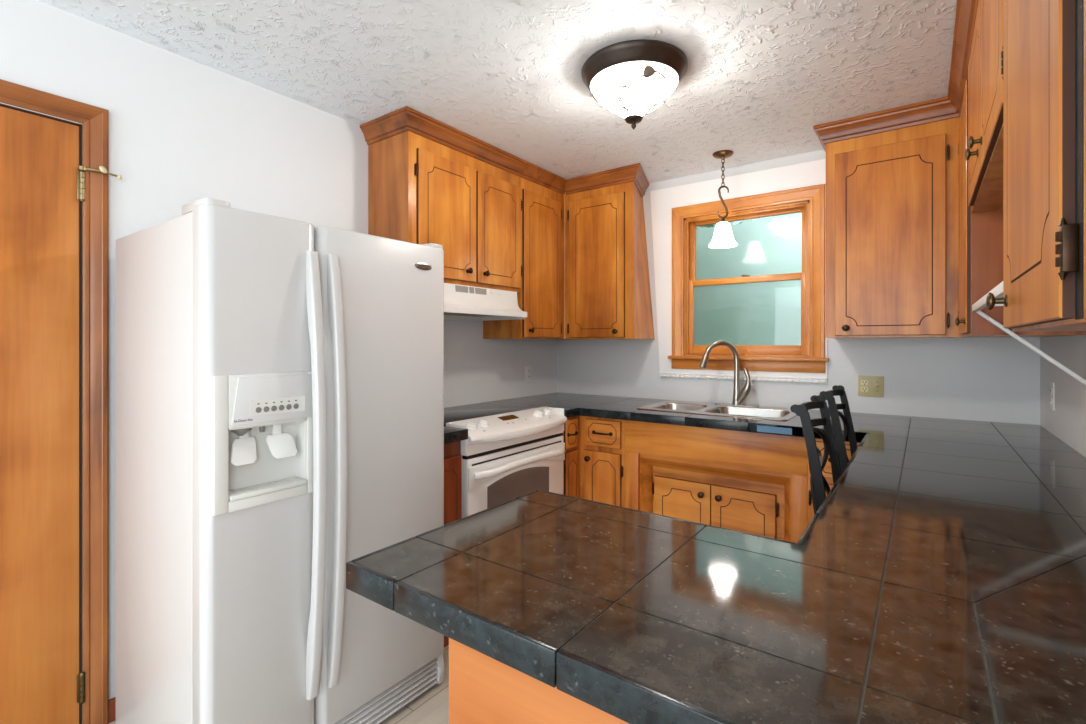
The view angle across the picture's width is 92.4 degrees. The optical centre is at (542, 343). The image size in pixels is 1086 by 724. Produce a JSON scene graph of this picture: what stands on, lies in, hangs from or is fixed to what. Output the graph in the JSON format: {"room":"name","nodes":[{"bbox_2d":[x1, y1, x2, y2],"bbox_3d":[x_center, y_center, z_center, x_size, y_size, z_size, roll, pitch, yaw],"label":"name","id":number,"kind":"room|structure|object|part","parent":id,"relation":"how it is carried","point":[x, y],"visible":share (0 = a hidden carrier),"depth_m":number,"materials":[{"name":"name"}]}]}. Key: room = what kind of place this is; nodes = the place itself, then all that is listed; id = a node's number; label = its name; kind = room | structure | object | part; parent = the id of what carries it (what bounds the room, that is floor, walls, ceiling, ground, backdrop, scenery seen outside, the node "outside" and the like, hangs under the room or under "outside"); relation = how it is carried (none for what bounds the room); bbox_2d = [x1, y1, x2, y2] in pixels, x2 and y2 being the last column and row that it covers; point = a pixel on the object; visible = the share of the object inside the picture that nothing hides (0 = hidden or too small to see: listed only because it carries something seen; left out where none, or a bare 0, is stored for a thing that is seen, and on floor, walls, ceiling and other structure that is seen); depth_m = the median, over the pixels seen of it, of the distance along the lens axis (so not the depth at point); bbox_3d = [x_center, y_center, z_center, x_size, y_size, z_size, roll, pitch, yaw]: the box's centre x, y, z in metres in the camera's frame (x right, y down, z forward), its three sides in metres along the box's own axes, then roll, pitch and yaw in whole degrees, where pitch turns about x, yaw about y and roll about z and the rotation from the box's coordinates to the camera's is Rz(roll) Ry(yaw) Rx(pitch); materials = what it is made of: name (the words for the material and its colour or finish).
{"room":"kitchen","nodes":[
{"label":"kitchen","id":0,"kind":"room"},
{"bbox_2d":[0,0,556,698],"bbox_3d":[-1.688,0.107,1.580,0.120,2.356,6.157,0,0,36],"label":"wall","id":1,"kind":"structure","parent":0,"point":[182,130],"depth_m":1.99,"materials":[{"name":"white paint"}]},
{"bbox_2d":[0,79,121,723],"bbox_3d":[-1.778,0.249,1.417,0.165,2.071,0.977,0,0,36],"label":"door","id":2,"kind":"structure","parent":1,"relation":"in","point":[54,172],"depth_m":1.65,"materials":[{"name":"brown wood"}]},
{"bbox_3d":[-1.750,-0.754,1.377,0.020,0.064,0.946,0,0,36],"label":"casing","id":3,"kind":"part","parent":2,"relation":"part of","materials":[{"name":"brown wood"}]},
{"bbox_3d":[-1.489,0.249,1.733,0.020,2.070,0.064,0,0,36],"label":"casing","id":4,"kind":"part","parent":2,"relation":"part of","materials":[{"name":"brown wood"}]},
{"bbox_2d":[109,697,115,722],"bbox_3d":[-0.679,1.248,2.845,0.014,0.075,2.685,0,0,36],"label":"baseboard","id":5,"kind":"structure","parent":1,"relation":"attached to","point":[112,702],"depth_m":1.76,"materials":[{"name":"brown wood"}]},
{"bbox_2d":[360,106,526,292],"bbox_3d":[-0.496,-0.685,2.806,0.351,0.768,0.883,0,0,36],"label":"upper cabinet","id":6,"kind":"object","parent":1,"relation":"attached to","point":[430,180],"visible":0.88,"depth_m":2.60,"materials":[{"name":"brown wood"}]},
{"bbox_3d":[-0.748,-0.684,2.503,0.302,0.766,0.002,0,0,36],"label":"panel","id":7,"kind":"part","parent":6,"relation":"part of","materials":[{"name":"brown wood"}]},
{"bbox_3d":[-0.496,-1.027,2.806,0.351,0.084,0.883,0,0,36],"label":"crown moulding","id":8,"kind":"part","parent":6,"relation":"part of","materials":[{"name":"brown wood"}]},
{"bbox_3d":[-0.473,-0.621,2.606,0.018,0.595,0.390,0,0,36],"label":"door","id":9,"kind":"part","parent":6,"relation":"part of","materials":[{"name":"brown wood"}]},
{"bbox_3d":[-0.380,-0.375,2.695,0.028,0.032,0.032,0,0,36],"label":"knob","id":10,"kind":"part","parent":6,"relation":"part of","materials":[{"name":"brown metal"}]},
{"bbox_2d":[444,283,526,320],"bbox_3d":[-0.470,-0.218,2.813,0.385,0.166,0.760,0,0,36],"label":"range hood","id":11,"kind":"object","parent":6,"relation":"attached to","point":[461,302],"visible":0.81,"depth_m":2.81,"materials":[{"name":"white metal"}]},
{"bbox_3d":[-0.419,-0.279,2.686,0.004,0.032,0.090,0,0,36],"label":"vent panel","id":12,"kind":"part","parent":11,"relation":"part of","materials":[{"name":"grey metal"}]},
{"bbox_3d":[-0.376,-0.279,2.744,0.004,0.032,0.035,0,0,36],"label":"vent panel","id":13,"kind":"part","parent":11,"relation":"part of","materials":[{"name":"grey metal"}]},
{"bbox_3d":[-0.335,-0.279,2.801,0.004,0.032,0.085,0,0,36],"label":"vent panel","id":14,"kind":"part","parent":11,"relation":"part of","materials":[{"name":"grey metal"}]},
{"bbox_3d":[-0.243,-0.621,2.920,0.018,0.595,0.365,0,0,36],"label":"door","id":15,"kind":"part","parent":6,"relation":"part of","materials":[{"name":"brown wood"}]},
{"bbox_2d":[525,366,531,381],"bbox_3d":[-0.101,0.215,3.638,0.009,0.112,0.070,0,0,36],"label":"outlet plate","id":16,"kind":"object","parent":1,"relation":"attached to","point":[528,369],"visible":1,"depth_m":3.63,"materials":[{"name":"white plastic"}]},
{"bbox_2d":[109,645,448,723],"bbox_3d":[-0.127,1.335,0.364,4.235,0.100,6.437,0,0,36],"label":"floor","id":17,"kind":"structure","parent":0,"point":[432,706],"depth_m":1.83,"materials":[{"name":"beige tile"}]},
{"bbox_2d":[116,198,444,723],"bbox_3d":[-0.855,0.459,1.809,0.754,1.652,0.820,0,0,36],"label":"refrigerator","id":18,"kind":"object","parent":17,"relation":"on","point":[280,381],"visible":1,"depth_m":1.49,"materials":[{"name":"white metal"}]},
{"bbox_3d":[-0.781,0.404,1.436,0.066,1.513,0.304,0,0,36],"label":"freezer door","id":19,"kind":"part","parent":18,"relation":"part of","materials":[{"name":"white metal"}]},
{"bbox_3d":[-0.752,0.259,1.416,0.012,0.353,0.266,0,0,36],"label":"dispenser frame","id":20,"kind":"part","parent":18,"relation":"part of","materials":[{"name":"white plastic"}]},
{"bbox_3d":[-0.734,0.151,1.426,0.004,0.124,0.222,0,0,36],"label":"control panel","id":21,"kind":"part","parent":18,"relation":"part of","materials":[{"name":"grey plastic"}]},
{"bbox_3d":[-0.652,0.382,1.501,0.063,1.297,0.030,0,0,36],"label":"handle","id":22,"kind":"part","parent":18,"relation":"part of","materials":[{"name":"white plastic"}]},
{"bbox_3d":[-0.613,0.382,1.554,0.063,1.297,0.030,0,0,36],"label":"handle","id":23,"kind":"part","parent":18,"relation":"part of","materials":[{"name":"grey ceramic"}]},
{"bbox_3d":[-0.537,0.404,1.768,0.066,1.513,0.510,0,0,36],"label":"fresh food door","id":24,"kind":"part","parent":18,"relation":"part of","materials":[{"name":"white metal"}]},
{"bbox_2d":[444,441,461,647],"bbox_3d":[-0.649,0.850,2.334,0.633,0.870,0.244,0,0,36],"label":"base cabinet","id":25,"kind":"object","parent":17,"relation":"on","point":[452,451],"visible":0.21,"depth_m":2.21,"materials":[{"name":"brown wood"}]},
{"bbox_3d":[-0.423,0.825,2.170,0.018,0.680,0.222,0,0,36],"label":"door","id":26,"kind":"part","parent":25,"relation":"part of","materials":[{"name":"brown wood"}]},
{"bbox_2d":[444,426,467,443],"bbox_3d":[-0.657,0.393,2.340,0.644,0.044,0.250,0,0,36],"label":"countertop","id":27,"kind":"structure","parent":25,"relation":"on","point":[451,434],"depth_m":2.20,"materials":[{"name":"grey tile"}]},
{"bbox_2d":[444,402,566,517],"bbox_3d":[-0.319,0.819,2.727,0.664,0.933,0.764,0,0,36],"label":"range","id":28,"kind":"object","parent":17,"relation":"on","point":[509,452],"visible":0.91,"depth_m":2.53,"materials":[{"name":"white metal"}]},
{"bbox_3d":[-0.324,0.371,2.344,0.058,0.037,0.060,0,0,36],"label":"knob","id":29,"kind":"part","parent":28,"relation":"part of","materials":[{"name":"white plastic"}]},
{"bbox_3d":[-0.276,0.371,2.410,0.058,0.037,0.060,0,0,36],"label":"knob","id":30,"kind":"part","parent":28,"relation":"part of","materials":[{"name":"white plastic"}]},
{"bbox_2d":[444,402,537,425],"bbox_3d":[-0.399,0.374,2.786,0.465,0.016,0.756,0,0,36],"label":"cooktop","id":31,"kind":"object","parent":28,"relation":"in","point":[461,413],"depth_m":2.79,"materials":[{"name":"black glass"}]},
{"bbox_3d":[-0.138,0.426,2.594,0.190,0.134,0.752,0,0,36],"label":"control panel","id":32,"kind":"part","parent":28,"relation":"part of","materials":[{"name":"white metal"}]},
{"bbox_3d":[-0.121,0.802,2.582,0.036,0.585,0.748,0,0,36],"label":"oven door","id":33,"kind":"part","parent":28,"relation":"part of","materials":[{"name":"white metal"}]},
{"bbox_3d":[-0.080,0.577,2.552,0.072,0.051,0.707,0,0,36],"label":"handle","id":34,"kind":"part","parent":28,"relation":"part of","materials":[{"name":"white metal"}]},
{"bbox_3d":[-0.029,0.371,2.747,0.058,0.037,0.060,0,0,36],"label":"knob","id":35,"kind":"part","parent":28,"relation":"part of","materials":[{"name":"white plastic"}]},
{"bbox_3d":[0.021,0.371,2.816,0.058,0.037,0.060,0,0,36],"label":"knob","id":36,"kind":"part","parent":28,"relation":"part of","materials":[{"name":"white plastic"}]},
{"bbox_2d":[449,638,628,723],"bbox_3d":[0.391,0.850,0.676,1.013,0.870,0.446,0,0,36],"label":"base cabinet","id":37,"kind":"object","parent":17,"relation":"on","point":[483,689],"visible":0.02,"depth_m":0.74,"materials":[{"name":"brown wood"}]},
{"bbox_2d":[562,415,624,506],"bbox_3d":[0.234,0.850,3.321,0.893,0.870,0.833,0,0,36],"label":"base cabinet","id":38,"kind":"object","parent":17,"relation":"on","point":[594,462],"visible":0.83,"depth_m":2.93,"materials":[{"name":"brown wood"}]},
{"bbox_3d":[0.158,0.513,2.949,0.016,0.160,0.123,0,0,36],"label":"drawer","id":39,"kind":"part","parent":38,"relation":"part of","materials":[{"name":"brown wood"}]},
{"bbox_3d":[0.159,0.889,2.949,0.018,0.552,0.123,0,0,36],"label":"door","id":40,"kind":"part","parent":38,"relation":"part of","materials":[{"name":"brown wood"}]},
{"bbox_3d":[0.324,0.505,2.910,0.132,0.021,0.031,0,0,36],"label":"pull handle","id":41,"kind":"part","parent":38,"relation":"part of","materials":[{"name":"black metal"}]},
{"bbox_3d":[0.334,0.889,2.929,0.230,0.552,0.018,0,0,36],"label":"door","id":42,"kind":"part","parent":38,"relation":"part of","materials":[{"name":"brown wood"}]},
{"bbox_3d":[0.337,0.508,2.928,0.225,0.150,0.016,0,0,36],"label":"drawer","id":43,"kind":"part","parent":38,"relation":"part of","materials":[{"name":"brown wood"}]},
{"bbox_2d":[625,420,806,543],"bbox_3d":[1.010,0.850,2.858,0.904,0.870,0.665,0,0,36],"label":"base cabinet","id":44,"kind":"object","parent":17,"relation":"on","point":[748,482],"visible":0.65,"depth_m":2.60,"materials":[{"name":"brown wood"}]},
{"bbox_3d":[0.735,0.945,2.759,0.308,0.440,0.018,0,0,36],"label":"door","id":45,"kind":"part","parent":44,"relation":"part of","materials":[{"name":"brown wood"}]},
{"bbox_3d":[0.811,0.780,2.675,0.032,0.032,0.028,0,0,36],"label":"knob","id":46,"kind":"part","parent":44,"relation":"part of","materials":[{"name":"brown metal"}]},
{"bbox_3d":[0.850,0.940,2.639,0.904,0.690,0.078,0,0,36],"label":"recess frame","id":47,"kind":"part","parent":44,"relation":"part of","materials":[{"name":"brown wood"}]},
{"bbox_3d":[0.820,0.505,2.598,0.904,0.180,0.022,0,0,36],"label":"apron panel","id":48,"kind":"part","parent":44,"relation":"part of","materials":[{"name":"brown wood"}]},
{"bbox_3d":[0.877,0.940,2.676,0.904,0.690,0.015,0,0,36],"label":"frame","id":49,"kind":"part","parent":44,"relation":"part of","materials":[{"name":"brown wood"}]},
{"bbox_3d":[0.884,0.780,2.622,0.032,0.032,0.028,0,0,36],"label":"knob","id":50,"kind":"part","parent":44,"relation":"part of","materials":[{"name":"brown metal"}]},
{"bbox_3d":[0.987,0.945,2.575,0.308,0.440,0.018,0,0,36],"label":"door","id":51,"kind":"part","parent":44,"relation":"part of","materials":[{"name":"brown wood"}]},
{"bbox_2d":[790,395,840,515],"bbox_3d":[0.979,0.728,1.434,0.528,1.117,0.395,0,0,36],"label":"counter stool","id":52,"kind":"object","parent":17,"relation":"on","point":[818,483],"visible":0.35,"depth_m":1.56,"materials":[{"name":"black wood"}]},
{"bbox_3d":[0.724,0.727,1.424,0.129,1.116,0.018,0,0,36],"label":"post","id":53,"kind":"part","parent":52,"relation":"part of","materials":[{"name":"black wood"}]},
{"bbox_3d":[0.801,0.196,1.564,0.040,0.028,0.316,0,0,36],"label":"rail","id":54,"kind":"part","parent":52,"relation":"part of","materials":[{"name":"black wood"}]},
{"bbox_3d":[0.806,0.250,1.560,0.040,0.028,0.316,0,0,36],"label":"rail","id":55,"kind":"part","parent":52,"relation":"part of","materials":[{"name":"black wood"}]},
{"bbox_3d":[0.911,0.727,1.679,0.129,1.116,0.018,0,0,36],"label":"post","id":56,"kind":"part","parent":52,"relation":"part of","materials":[{"name":"black wood"}]},
{"bbox_2d":[807,438,859,526],"bbox_3d":[1.702,0.850,2.323,0.842,0.870,0.711,0,0,36],"label":"base cabinet","id":57,"kind":"object","parent":17,"relation":"on","point":[827,471],"visible":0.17,"depth_m":2.28,"materials":[{"name":"brown wood"}]},
{"bbox_2d":[346,392,1085,723],"bbox_3d":[0.377,0.393,2.047,2.658,0.044,2.723,0,0,36],"label":"countertop","id":58,"kind":"structure","parent":57,"relation":"on","point":[940,578],"depth_m":0.79,"materials":[{"name":"grey tile"}]},
{"bbox_2d":[637,400,795,420],"bbox_3d":[0.989,0.451,2.917,0.794,0.170,0.508,0,0,36],"label":"sink","id":59,"kind":"object","parent":58,"relation":"in","point":[761,412],"visible":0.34,"depth_m":2.96,"materials":[{"name":"metal"}]},
{"bbox_2d":[699,341,758,406],"bbox_3d":[1.079,0.175,3.056,0.338,0.381,0.148,0,0,8],"label":"faucet","id":60,"kind":"object","parent":58,"relation":"on","point":[739,396],"visible":1,"depth_m":3.02,"materials":[{"name":"silver metal"}]},
{"bbox_3d":[1.042,0.077,3.037,0.216,0.186,0.029,0,0,-7],"label":"spout","id":61,"kind":"part","parent":60,"relation":"part of","materials":[{"name":"silver metal"}]},
{"bbox_3d":[1.134,0.362,3.049,0.250,0.006,0.054,0,0,36],"label":"deck plate","id":62,"kind":"part","parent":60,"relation":"part of","materials":[{"name":"silver metal"}]},
{"bbox_3d":[1.159,0.247,3.018,0.047,0.214,0.100,0,0,-38],"label":"lever","id":63,"kind":"part","parent":60,"relation":"part of","materials":[{"name":"silver metal"}]},
{"bbox_3d":[1.050,0.395,2.366,0.149,0.029,0.001,0,0,36],"label":"tape strip","id":64,"kind":"part","parent":58,"relation":"part of","materials":[{"name":"blue plastic"}]},
{"bbox_3d":[1.291,0.889,2.229,0.250,0.552,0.018,0,0,36],"label":"door","id":65,"kind":"part","parent":57,"relation":"part of","materials":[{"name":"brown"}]},
{"bbox_3d":[1.291,0.508,2.230,0.250,0.150,0.016,0,0,36],"label":"drawer","id":66,"kind":"part","parent":57,"relation":"part of","materials":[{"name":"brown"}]},
{"bbox_2d":[820,385,856,472],"bbox_3d":[1.275,0.728,1.838,0.528,1.117,0.395,0,0,36],"label":"counter stool","id":67,"kind":"object","parent":17,"relation":"on","point":[840,437],"visible":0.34,"depth_m":1.90,"materials":[{"name":"black wood"}]},
{"bbox_3d":[1.097,0.196,1.968,0.040,0.028,0.316,0,0,36],"label":"rail","id":68,"kind":"part","parent":67,"relation":"part of","materials":[{"name":"black wood"}]},
{"bbox_3d":[1.102,0.250,1.964,0.040,0.028,0.316,0,0,36],"label":"rail","id":69,"kind":"part","parent":67,"relation":"part of","materials":[{"name":"black wood"}]},
{"bbox_3d":[1.207,0.727,2.083,0.129,1.116,0.018,0,0,36],"label":"post","id":70,"kind":"part","parent":67,"relation":"part of","materials":[{"name":"black wood"}]},
{"bbox_2d":[38,0,956,182],"bbox_3d":[-0.127,-1.121,0.364,4.235,0.100,6.437,0,0,36],"label":"ceiling","id":71,"kind":"structure","parent":0,"point":[756,83],"depth_m":1.97,"materials":[{"name":"white paint"}]},
{"bbox_2d":[581,39,687,129],"bbox_3d":[0.354,-0.952,2.033,0.408,0.238,0.408,0,0,36],"label":"ceiling light","id":72,"kind":"object","parent":71,"relation":"attached to","point":[630,79],"visible":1,"depth_m":1.92,"materials":[{"name":"oil rubbed bronze"},{"name":"frosted glass"}]},
{"bbox_3d":[0.354,-0.943,2.033,0.340,0.137,0.340,0,0,36],"label":"lamp shade","id":73,"kind":"part","parent":72,"relation":"part of","materials":[{"name":"white glass"}]},
{"bbox_2d":[709,150,737,247],"bbox_3d":[1.016,-0.810,2.937,0.156,0.522,0.156,0,0,36],"label":"pendant light","id":74,"kind":"object","parent":71,"relation":"hanging from","point":[723,237],"visible":1,"depth_m":2.92,"materials":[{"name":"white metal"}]},
{"bbox_3d":[1.016,-0.961,2.937,0.015,0.169,0.015,0,0,45],"label":"chain","id":75,"kind":"part","parent":74,"relation":"part of","materials":[{"name":"brown metal"}]},
{"bbox_3d":[1.016,-0.615,2.937,0.156,0.132,0.156,0,0,36],"label":"lamp shade","id":76,"kind":"part","parent":74,"relation":"part of","materials":[{"name":"white glass"}]},
{"bbox_2d":[557,149,1039,424],"bbox_3d":[1.217,0.107,3.195,2.660,2.356,0.120,0,0,36],"label":"wall","id":77,"kind":"structure","parent":0,"point":[990,379],"depth_m":2.76,"materials":[{"name":"white paint"}]},
{"bbox_2d":[483,161,654,339],"bbox_3d":[0.223,-0.548,3.346,0.873,1.042,0.836,0,0,36],"label":"upper cabinet","id":78,"kind":"object","parent":77,"relation":"attached to","point":[584,256],"visible":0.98,"depth_m":3.27,"materials":[{"name":"brown wood"}]},
{"bbox_3d":[-0.003,-0.477,3.249,0.018,0.881,0.384,0,0,36],"label":"door","id":79,"kind":"part","parent":78,"relation":"part of","materials":[{"name":"brown wood"}]},
{"bbox_3d":[0.293,-1.027,3.288,0.867,0.085,0.424,0,0,-3],"label":"crown moulding","id":80,"kind":"part","parent":78,"relation":"part of","materials":[{"name":"brown wood"}]},
{"bbox_3d":[0.337,-0.483,3.311,0.402,0.893,0.018,0,0,36],"label":"door","id":81,"kind":"part","parent":78,"relation":"part of","materials":[{"name":"brown wood"}]},
{"bbox_2d":[650,159,827,383],"bbox_3d":[1.136,-0.396,3.164,1.047,1.239,0.025,0,0,36],"label":"trim","id":82,"kind":"structure","parent":77,"relation":"attached to","point":[811,173],"depth_m":3.27,"materials":[{"name":"white paint"}]},
{"bbox_2d":[668,184,828,372],"bbox_3d":[1.223,-0.355,3.161,0.920,1.041,0.163,0,0,36],"label":"window","id":83,"kind":"structure","parent":77,"relation":"in","point":[763,295],"depth_m":3.12,"materials":[{"name":"brown wood"}]},
{"bbox_3d":[0.870,-0.398,3.362,0.076,0.956,0.020,0,0,36],"label":"casing","id":84,"kind":"part","parent":83,"relation":"part of","materials":[{"name":"brown wood"}]},
{"bbox_3d":[1.224,-0.168,3.162,0.706,0.470,0.034,0,0,36],"label":"sash","id":85,"kind":"part","parent":83,"relation":"part of","materials":[{"name":"brown wood"}]},
{"bbox_3d":[1.224,-0.168,3.162,0.630,0.470,0.032,0,0,36],"label":"rail","id":86,"kind":"part","parent":83,"relation":"part of","materials":[{"name":"brown wood"}]},
{"bbox_3d":[1.246,-0.579,3.192,0.706,0.418,0.034,0,0,36],"label":"sash","id":87,"kind":"part","parent":83,"relation":"part of","materials":[{"name":"brown wood"}]},
{"bbox_3d":[1.224,-0.176,3.162,0.638,0.386,0.004,0,0,36],"label":"pane","id":88,"kind":"part","parent":83,"relation":"part of","materials":[{"name":"clear glass"}]},
{"bbox_3d":[1.196,-0.838,3.124,0.882,0.076,0.020,0,0,36],"label":"casing","id":89,"kind":"part","parent":83,"relation":"part of","materials":[{"name":"brown wood"}]},
{"bbox_3d":[1.223,0.085,3.161,0.920,0.034,0.163,0,0,36],"label":"sill","id":90,"kind":"part","parent":83,"relation":"part of","materials":[{"name":"brown wood"}]},
{"bbox_3d":[1.246,-0.579,3.192,0.626,0.417,0.032,0,0,36],"label":"rail","id":91,"kind":"part","parent":83,"relation":"part of","materials":[{"name":"brown wood"}]},
{"bbox_3d":[1.246,-0.582,3.192,0.634,0.364,0.004,0,0,36],"label":"pane","id":92,"kind":"part","parent":83,"relation":"part of","materials":[{"name":"clear glass"}]},
{"bbox_3d":[1.521,-0.398,2.886,0.076,0.956,0.020,0,0,36],"label":"casing","id":93,"kind":"part","parent":83,"relation":"part of","materials":[{"name":"brown wood"}]},
{"bbox_2d":[858,376,883,396],"bbox_3d":[1.724,0.227,2.738,0.116,0.108,0.019,0,0,36],"label":"outlet plate","id":94,"kind":"object","parent":77,"relation":"attached to","point":[872,386],"visible":1,"depth_m":2.74,"materials":[{"name":"beige plastic"}]},
{"bbox_2d":[861,387,867,391],"bbox_3d":[1.702,0.245,2.756,0.032,0.026,0.003,0,0,36],"label":"receptacle","id":95,"kind":"object","parent":94,"relation":"attached to","point":[863,389],"depth_m":2.75,"materials":[{"name":"beige plastic"}]},
{"bbox_2d":[861,380,867,384],"bbox_3d":[1.702,0.209,2.756,0.032,0.026,0.003,0,0,36],"label":"receptacle","id":96,"kind":"object","parent":94,"relation":"attached to","point":[863,382],"depth_m":2.75,"materials":[{"name":"beige plastic"}]},
{"bbox_2d":[813,41,1085,337],"bbox_3d":[1.633,-0.548,2.246,0.863,1.042,0.916,0,0,36],"label":"upper cabinet","id":97,"kind":"object","parent":77,"relation":"attached to","point":[908,256],"visible":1,"depth_m":2.36,"materials":[{"name":"brown wood"}]},
{"bbox_3d":[1.450,-0.073,2.493,0.032,0.032,0.028,0,0,36],"label":"knob","id":98,"kind":"part","parent":97,"relation":"part of","materials":[{"name":"brown metal"}]},
{"bbox_3d":[1.598,-0.478,2.413,0.428,0.883,0.018,0,0,36],"label":"door","id":99,"kind":"part","parent":97,"relation":"part of","materials":[{"name":"brown wood"}]},
{"bbox_3d":[1.584,-1.027,2.344,0.440,0.085,1.050,0,0,-8],"label":"crown moulding","id":100,"kind":"part","parent":97,"relation":"part of","materials":[{"name":"brown wood"}]},
{"bbox_3d":[1.485,-0.077,1.853,0.028,0.032,0.032,0,0,36],"label":"knob","id":101,"kind":"part","parent":97,"relation":"part of","materials":[{"name":"gold metal"}]},
{"bbox_3d":[1.613,-0.477,1.993,0.013,0.881,0.458,0,0,36],"label":"door","id":102,"kind":"part","parent":97,"relation":"part of","materials":[{"name":"brown wood"}]},
{"bbox_3d":[1.594,-0.244,1.709,0.290,0.432,0.002,0,0,36],"label":"panel","id":103,"kind":"part","parent":97,"relation":"part of","materials":[{"name":"brown wood"}]},
{"bbox_2d":[1040,335,1085,456],"bbox_3d":[1.442,0.107,1.149,0.120,2.356,3.157,0,0,36],"label":"wall","id":104,"kind":"structure","parent":0,"point":[1067,422],"depth_m":1.95,"materials":[{"name":"white paint"}]},
{"bbox_2d":[953,0,1002,212],"bbox_3d":[1.269,-0.758,1.305,0.340,0.622,1.032,0,0,36],"label":"upper cabinet","id":105,"kind":"object","parent":104,"relation":"attached to","point":[978,27],"visible":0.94,"depth_m":1.37,"materials":[{"name":"brown wood"}]},
{"bbox_3d":[1.151,-1.027,1.391,0.048,0.084,1.032,0,0,36],"label":"crown moulding","id":106,"kind":"part","parent":105,"relation":"part of","materials":[{"name":"brown wood"}]},
{"bbox_3d":[1.165,-0.515,1.415,0.028,0.032,0.032,0,0,36],"label":"knob","id":107,"kind":"part","parent":105,"relation":"part of","materials":[{"name":"gold metal"}]},
{"bbox_3d":[1.095,-0.511,1.320,0.028,0.032,0.032,0,0,36],"label":"knob","id":108,"kind":"part","parent":105,"relation":"part of","materials":[{"name":"gold metal"}]},
{"bbox_3d":[1.277,-0.685,1.534,0.013,0.465,0.465,0,0,36],"label":"door","id":109,"kind":"part","parent":105,"relation":"part of","materials":[{"name":"brown wood"}]},
{"bbox_3d":[1.002,-0.685,1.159,0.013,0.465,0.450,0,0,36],"label":"door","id":110,"kind":"part","parent":105,"relation":"part of","materials":[{"name":"brown wood"}]},
{"bbox_2d":[972,281,1085,385],"bbox_3d":[1.290,0.019,1.290,0.292,0.301,1.025,0,0,36],"label":"shelf bracket","id":111,"kind":"object","parent":104,"relation":"attached to","point":[997,291],"visible":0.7,"depth_m":1.66,"materials":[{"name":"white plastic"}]},
{"bbox_2d":[986,0,1085,331],"bbox_3d":[0.726,-0.545,0.563,0.340,1.048,0.806,0,0,36],"label":"upper cabinet","id":112,"kind":"object","parent":104,"relation":"attached to","point":[1044,41],"visible":1,"depth_m":0.64,"materials":[{"name":"brown wood"}]},
{"bbox_3d":[0.807,-0.075,0.927,0.028,0.032,0.032,0,0,36],"label":"knob","id":113,"kind":"part","parent":112,"relation":"part of","materials":[{"name":"gold metal"}]},
{"bbox_3d":[0.435,-0.472,0.388,0.018,0.891,0.160,0,0,36],"label":"door","id":114,"kind":"part","parent":112,"relation":"part of","materials":[{"name":"brown wood"}]},
{"bbox_2d":[1050,382,1054,410],"bbox_3d":[2.073,0.215,2.120,0.009,0.112,0.070,0,0,36],"label":"outlet plate","id":115,"kind":"object","parent":104,"relation":"attached to","point":[1052,385],"visible":1,"depth_m":2.10,"materials":[{"name":"white plastic"}]}
]}

